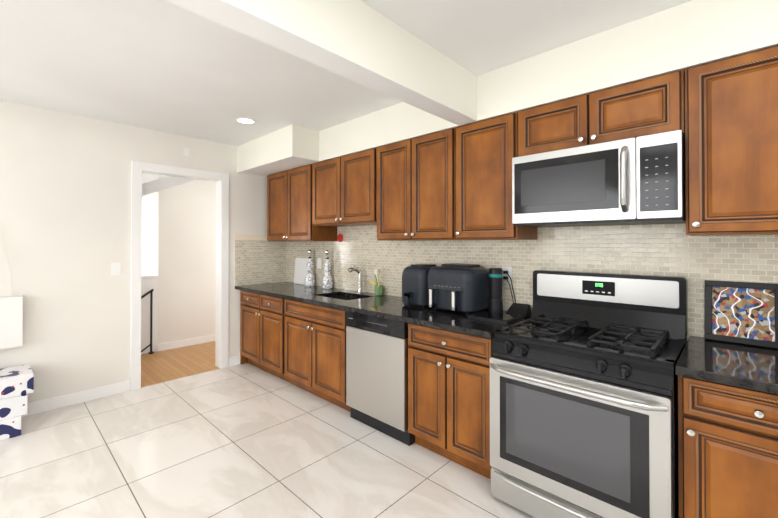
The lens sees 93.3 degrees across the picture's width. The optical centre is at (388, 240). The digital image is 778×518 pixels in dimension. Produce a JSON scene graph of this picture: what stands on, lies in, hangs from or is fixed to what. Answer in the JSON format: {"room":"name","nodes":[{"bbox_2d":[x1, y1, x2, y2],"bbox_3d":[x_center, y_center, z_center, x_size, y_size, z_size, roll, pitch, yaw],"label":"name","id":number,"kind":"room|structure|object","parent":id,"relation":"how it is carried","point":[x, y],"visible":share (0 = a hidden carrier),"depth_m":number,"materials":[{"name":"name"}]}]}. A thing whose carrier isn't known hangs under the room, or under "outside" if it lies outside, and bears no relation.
{"room":"kitchen","nodes":[
{"label":"kitchen","id":0,"kind":"room"},
{"bbox_2d":[0,100,266,402],"bbox_3d":[-3.537,0.154,2.398,0.120,2.500,6.620,0,-1,43],"label":"wall","id":1,"kind":"structure","parent":0,"point":[65,207],"depth_m":3.20,"materials":[{"name":"paint"}]},
{"bbox_2d":[0,238,22,348],"bbox_3d":[-3.042,0.369,2.768,0.093,0.916,0.400,0,-1,43],"label":"hanging bag","id":2,"kind":"object","parent":1,"relation":"hanging from","point":[11,321],"visible":0.96,"depth_m":2.84,"materials":[{"name":"white fabric"}]},
{"bbox_2d":[111,263,120,274],"bbox_3d":[-2.515,0.262,3.385,0.010,0.116,0.072,0,-1,43],"label":"light switch","id":3,"kind":"object","parent":1,"relation":"attached to","point":[115,268],"visible":1,"depth_m":3.38,"materials":[{"name":"white plastic"}]},
{"bbox_2d":[22,355,239,416],"bbox_3d":[-3.736,1.352,2.081,0.014,0.100,5.900,0,-1,43],"label":"baseboard","id":4,"kind":"structure","parent":1,"relation":"attached to","point":[48,404],"depth_m":3.19,"materials":[{"name":"white"}]},
{"bbox_2d":[130,160,228,390],"bbox_3d":[-2.170,0.331,3.846,0.156,2.170,0.915,0,-1,43],"label":"door frame","id":5,"kind":"structure","parent":1,"relation":"attached to","point":[139,168],"depth_m":3.79,"materials":[{"name":"white wood"}]},
{"bbox_2d":[184,148,188,155],"bbox_3d":[-2.109,-0.922,3.826,0.010,0.075,0.045,0,-1,43],"label":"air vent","id":6,"kind":"object","parent":1,"relation":"in","point":[186,151],"visible":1,"depth_m":3.82,"materials":[{"name":"white plastic"}]},
{"bbox_2d":[235,234,285,285],"bbox_3d":[-1.528,0.225,4.431,0.012,0.590,0.662,0,-1,43],"label":"backsplash","id":7,"kind":"structure","parent":1,"relation":"attached to","point":[260,259],"depth_m":4.39,"materials":[{"name":"tile"}]},
{"bbox_2d":[267,164,336,240],"bbox_3d":[-1.012,-0.386,4.142,0.910,0.788,0.366,0,-1,43],"label":"upper cabinet","id":8,"kind":"object","parent":1,"relation":"attached to","point":[289,205],"visible":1,"depth_m":3.96,"materials":[{"name":"brown wood"}]},
{"bbox_2d":[286,223,777,336],"bbox_3d":[0.405,0.159,3.059,4.692,0.700,0.008,0,-1,43],"label":"backsplash","id":9,"kind":"structure","parent":1,"relation":"attached to","point":[667,250],"depth_m":2.35,"materials":[{"name":"tile"}]},
{"bbox_2d":[317,258,320,268],"bbox_3d":[-0.793,0.258,4.176,0.072,0.116,0.009,0,-1,43],"label":"switch plate","id":10,"kind":"object","parent":9,"relation":"attached to","point":[318,262],"visible":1,"depth_m":4.17,"materials":[{"name":"white plastic"}]},
{"bbox_2d":[337,230,342,241],"bbox_3d":[-0.518,-0.050,3.910,0.092,0.135,0.023,0,-1,43],"label":"pot holder","id":11,"kind":"object","parent":9,"relation":"hanging from","point":[340,237],"visible":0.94,"depth_m":3.90,"materials":[{"name":"red fabric"}]},
{"bbox_2d":[502,267,515,302],"bbox_3d":[0.850,0.344,2.604,0.119,0.312,0.040,0,-1,43],"label":"electrical outlet plate","id":12,"kind":"object","parent":9,"relation":"attached to","point":[507,274],"visible":0.9,"depth_m":2.61,"materials":[{"name":"white plastic"}]},
{"bbox_2d":[141,173,152,274],"bbox_3d":[-3.455,0.227,5.268,1.200,2.400,0.120,0,-1,43],"label":"wall","id":13,"kind":"structure","parent":0,"point":[147,201],"depth_m":5.08,"materials":[{"name":"paint"}]},
{"bbox_2d":[142,176,196,196],"bbox_3d":[-3.186,-0.324,4.669,2.480,1.307,3.800,0,-1,43],"label":"ceiling","id":14,"kind":"structure","parent":0,"point":[154,186],"depth_m":3.78,"materials":[{"name":"paint"}]},
{"bbox_2d":[141,174,215,353],"bbox_3d":[-2.916,0.224,4.877,0.150,2.400,2.879,0,-1,43],"label":"wall","id":15,"kind":"structure","parent":0,"point":[179,239],"depth_m":4.93,"materials":[{"name":"paint"}]},
{"bbox_2d":[141,289,153,353],"bbox_3d":[-3.437,1.411,4.156,0.057,1.612,1.350,0,-1,43],"label":"stair railing","id":16,"kind":"object","parent":15,"relation":"attached to","point":[151,306],"visible":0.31,"depth_m":4.62,"materials":[{"name":"black metal"}]},
{"bbox_2d":[157,334,215,351],"bbox_3d":[-2.425,1.382,5.291,0.014,0.090,1.590,0,-1,43],"label":"baseboard","id":17,"kind":"structure","parent":15,"relation":"attached to","point":[183,343],"depth_m":4.95,"materials":[{"name":"white"}]},
{"bbox_2d":[0,341,534,517],"bbox_3d":[-1.729,1.418,1.012,9.600,0.050,7.100,0,-1,43],"label":"floor","id":18,"kind":"structure","parent":0,"point":[246,440],"depth_m":2.35,"materials":[{"name":"tile"}]},
{"bbox_2d":[0,364,33,440],"bbox_3d":[-2.901,1.194,2.656,0.368,0.422,0.463,0,-1,43],"label":"boxes","id":19,"kind":"object","parent":18,"relation":"on","point":[16,385],"visible":0.98,"depth_m":2.64},
{"bbox_2d":[240,290,291,383],"bbox_3d":[-1.172,0.985,4.097,0.973,0.861,0.646,0,-1,43],"label":"base cabinet","id":20,"kind":"object","parent":18,"relation":"on","point":[262,332],"visible":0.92,"depth_m":3.83,"materials":[{"name":"brown wood"}]},
{"bbox_2d":[235,282,530,338],"bbox_3d":[-0.374,0.630,3.337,3.184,0.237,0.663,0,-1,43],"label":"countertop","id":21,"kind":"structure","parent":20,"relation":"on","point":[386,306],"depth_m":2.83,"materials":[{"name":"stone"}]},
{"bbox_2d":[294,258,307,284],"bbox_3d":[-1.036,0.363,4.363,0.260,0.311,0.057,0,-1,43],"label":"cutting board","id":22,"kind":"object","parent":21,"relation":"on","point":[300,272],"visible":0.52,"depth_m":4.35,"materials":[{"name":"white plastic"}]},
{"bbox_2d":[305,250,314,286],"bbox_3d":[-0.901,0.311,4.185,0.118,0.414,0.118,0,-1,43],"label":"bottle","id":23,"kind":"object","parent":21,"relation":"on","point":[309,279],"visible":1,"depth_m":4.15,"materials":[{"name":"ceramic"}]},
{"bbox_2d":[322,250,332,288],"bbox_3d":[-0.665,0.309,3.962,0.118,0.414,0.118,0,-1,43],"label":"bottle","id":24,"kind":"object","parent":21,"relation":"on","point":[327,282],"visible":1,"depth_m":3.93,"materials":[{"name":"ceramic"}]},
{"bbox_2d":[348,265,363,292],"bbox_3d":[-0.331,0.374,3.576,0.120,0.277,0.157,0,-1,43],"label":"faucet","id":25,"kind":"object","parent":21,"relation":"on","point":[360,277],"visible":1,"depth_m":3.57,"materials":[{"name":"silver metal"}]},
{"bbox_2d":[371,269,382,295],"bbox_3d":[-0.113,0.389,3.432,0.130,0.245,0.117,0,-1,43],"label":"caddy","id":26,"kind":"object","parent":21,"relation":"on","point":[378,289],"visible":1,"depth_m":3.40,"materials":[{"name":"green"}]},
{"bbox_2d":[402,264,436,306],"bbox_3d":[0.252,0.349,2.912,0.255,0.317,0.360,0,-1,43],"label":"air fryer","id":27,"kind":"object","parent":21,"relation":"on","point":[414,284],"visible":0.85,"depth_m":2.79,"materials":[{"name":"black plastic"}]},
{"bbox_2d":[428,263,489,313],"bbox_3d":[0.491,0.341,2.685,0.395,0.330,0.372,0,-1,43],"label":"air fryer","id":28,"kind":"object","parent":21,"relation":"on","point":[459,287],"visible":1,"depth_m":2.57,"materials":[{"name":"black plastic"}]},
{"bbox_2d":[467,311,521,323],"bbox_3d":[0.683,0.494,2.373,0.280,0.019,0.220,0,-1,43],"label":"scale","id":29,"kind":"object","parent":21,"relation":"on","point":[496,317],"visible":0.98,"depth_m":2.33,"materials":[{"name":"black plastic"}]},
{"bbox_2d":[488,268,502,312],"bbox_3d":[0.748,0.348,2.574,0.100,0.314,0.100,0,-1,43],"label":"smart speaker","id":30,"kind":"object","parent":21,"relation":"on","point":[495,289],"visible":0.96,"depth_m":2.54,"materials":[{"name":"black plastic"}]},
{"bbox_2d":[506,303,531,317],"bbox_3d":[0.872,0.468,2.479,0.138,0.073,0.126,0,-1,43],"label":"phone stand","id":31,"kind":"object","parent":21,"relation":"on","point":[520,309],"visible":0.81,"depth_m":2.46,"materials":[{"name":"black plastic"}]},
{"bbox_2d":[285,299,350,411],"bbox_3d":[-0.476,0.980,3.440,0.936,0.861,0.646,0,-1,43],"label":"base cabinet","id":32,"kind":"object","parent":18,"relation":"on","point":[315,349],"visible":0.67,"depth_m":3.19,"materials":[{"name":"brown wood"}]},
{"bbox_2d":[346,311,414,445],"bbox_3d":[0.091,0.976,2.907,0.613,0.861,0.610,0,-1,43],"label":"dishwasher","id":33,"kind":"object","parent":18,"relation":"on","point":[376,373],"visible":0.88,"depth_m":2.65,"materials":[{"name":"silver metal"}]},
{"bbox_2d":[408,323,492,478],"bbox_3d":[0.551,0.972,2.471,0.646,0.861,0.646,0,-1,43],"label":"base cabinet","id":34,"kind":"object","parent":18,"relation":"on","point":[449,395],"visible":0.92,"depth_m":2.24,"materials":[{"name":"brown wood"}]},
{"bbox_2d":[490,270,687,517],"bbox_3d":[1.030,0.795,1.925,0.786,1.209,0.731,0,-1,43],"label":"range","id":35,"kind":"object","parent":18,"relation":"on","point":[583,400],"visible":1,"depth_m":1.75,"materials":[{"name":"silver metal"}]},
{"bbox_2d":[678,375,777,517],"bbox_3d":[1.539,0.965,1.539,0.466,0.861,0.646,0,-1,43],"label":"base cabinet","id":36,"kind":"object","parent":18,"relation":"on","point":[727,451],"visible":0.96,"depth_m":1.39,"materials":[{"name":"brown wood"}]},
{"bbox_3d":[1.931,0.962,1.169,0.607,0.861,0.646,0,-1,43],"label":"base cabinet","id":37,"kind":"object","parent":18,"relation":"on","visible":0},
{"bbox_2d":[675,336,777,393],"bbox_3d":[1.755,0.514,1.329,1.078,0.036,0.663,0,-1,43],"label":"countertop","id":38,"kind":"structure","parent":37,"relation":"on","point":[752,367],"depth_m":1.47,"materials":[{"name":"stone"}]},
{"bbox_2d":[704,280,777,348],"bbox_3d":[1.712,0.350,1.782,0.275,0.297,0.070,0,-1,43],"label":"picture frame","id":39,"kind":"object","parent":38,"relation":"on","point":[742,312],"visible":0.98,"depth_m":1.78,"materials":[{"name":"multicoloured paper"}]},
{"bbox_2d":[0,0,690,145],"bbox_3d":[-0.992,-1.165,0.007,7.120,0.100,6.620,0,-1,43],"label":"ceiling","id":40,"kind":"structure","parent":0,"point":[163,66],"depth_m":2.20,"materials":[{"name":"paint"}]},
{"bbox_2d":[236,118,255,123],"bbox_3d":[-1.301,-1.085,3.336,0.170,0.006,0.170,0,-1,43],"label":"recessed light","id":41,"kind":"object","parent":40,"relation":"in","point":[245,120],"visible":1,"depth_m":3.32,"materials":[{"name":"white"}]},
{"bbox_2d":[165,0,476,124],"bbox_3d":[-1.582,-0.962,0.246,0.140,0.300,6.161,0,-1,43],"label":"ceiling beam","id":42,"kind":"structure","parent":40,"relation":"attached to","point":[360,42],"depth_m":1.70,"materials":[{"name":"paint"}]},
{"bbox_2d":[237,0,777,176],"bbox_3d":[1.022,-0.947,2.050,6.999,0.300,0.639,0,-1,43],"label":"soffit","id":43,"kind":"structure","parent":0,"point":[689,34],"depth_m":2.03,"materials":[{"name":"paint"}]},
{"bbox_3d":[1.282,0.154,2.319,7.000,2.500,0.120,0,-1,43],"label":"upper cabinet","id":44,"kind":"object","parent":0,"visible":0},
{"bbox_2d":[312,147,376,226],"bbox_3d":[-0.344,-0.468,3.513,0.920,0.633,0.366,0,-1,43],"label":"upper cabinet","id":45,"kind":"object","parent":44,"relation":"attached to","point":[344,190],"visible":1,"depth_m":3.36,"materials":[{"name":"brown wood"}]},
{"bbox_2d":[377,127,455,240],"bbox_3d":[0.274,-0.396,2.929,0.774,0.788,0.366,0,-1,43],"label":"upper cabinet","id":46,"kind":"object","parent":44,"relation":"attached to","point":[416,188],"visible":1,"depth_m":2.78,"materials":[{"name":"brown wood"}]},
{"bbox_2d":[456,112,536,239],"bbox_3d":[0.719,-0.399,2.509,0.443,0.788,0.366,0,-1,43],"label":"upper cabinet","id":47,"kind":"object","parent":44,"relation":"attached to","point":[486,151],"visible":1,"depth_m":2.38,"materials":[{"name":"brown wood"}]},
{"bbox_2d":[518,69,684,156],"bbox_3d":[1.173,-0.647,2.082,0.801,0.298,0.366,0,-1,43],"label":"upper cabinet","id":48,"kind":"object","parent":44,"relation":"attached to","point":[648,106],"visible":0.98,"depth_m":1.91,"materials":[{"name":"brown wood"}]},
{"bbox_2d":[512,130,685,227],"bbox_3d":[1.146,-0.293,2.050,0.795,0.405,0.457,0,-1,43],"label":"microwave","id":49,"kind":"object","parent":48,"relation":"attached to","point":[640,180],"visible":1,"depth_m":1.87,"materials":[{"name":"silver metal"}]},
{"bbox_2d":[685,45,777,235],"bbox_3d":[1.688,-0.414,1.594,0.609,0.773,0.366,0,-1,43],"label":"upper cabinet","id":50,"kind":"object","parent":44,"relation":"attached to","point":[731,145],"visible":1,"depth_m":1.58,"materials":[{"name":"brown wood"}]}
]}

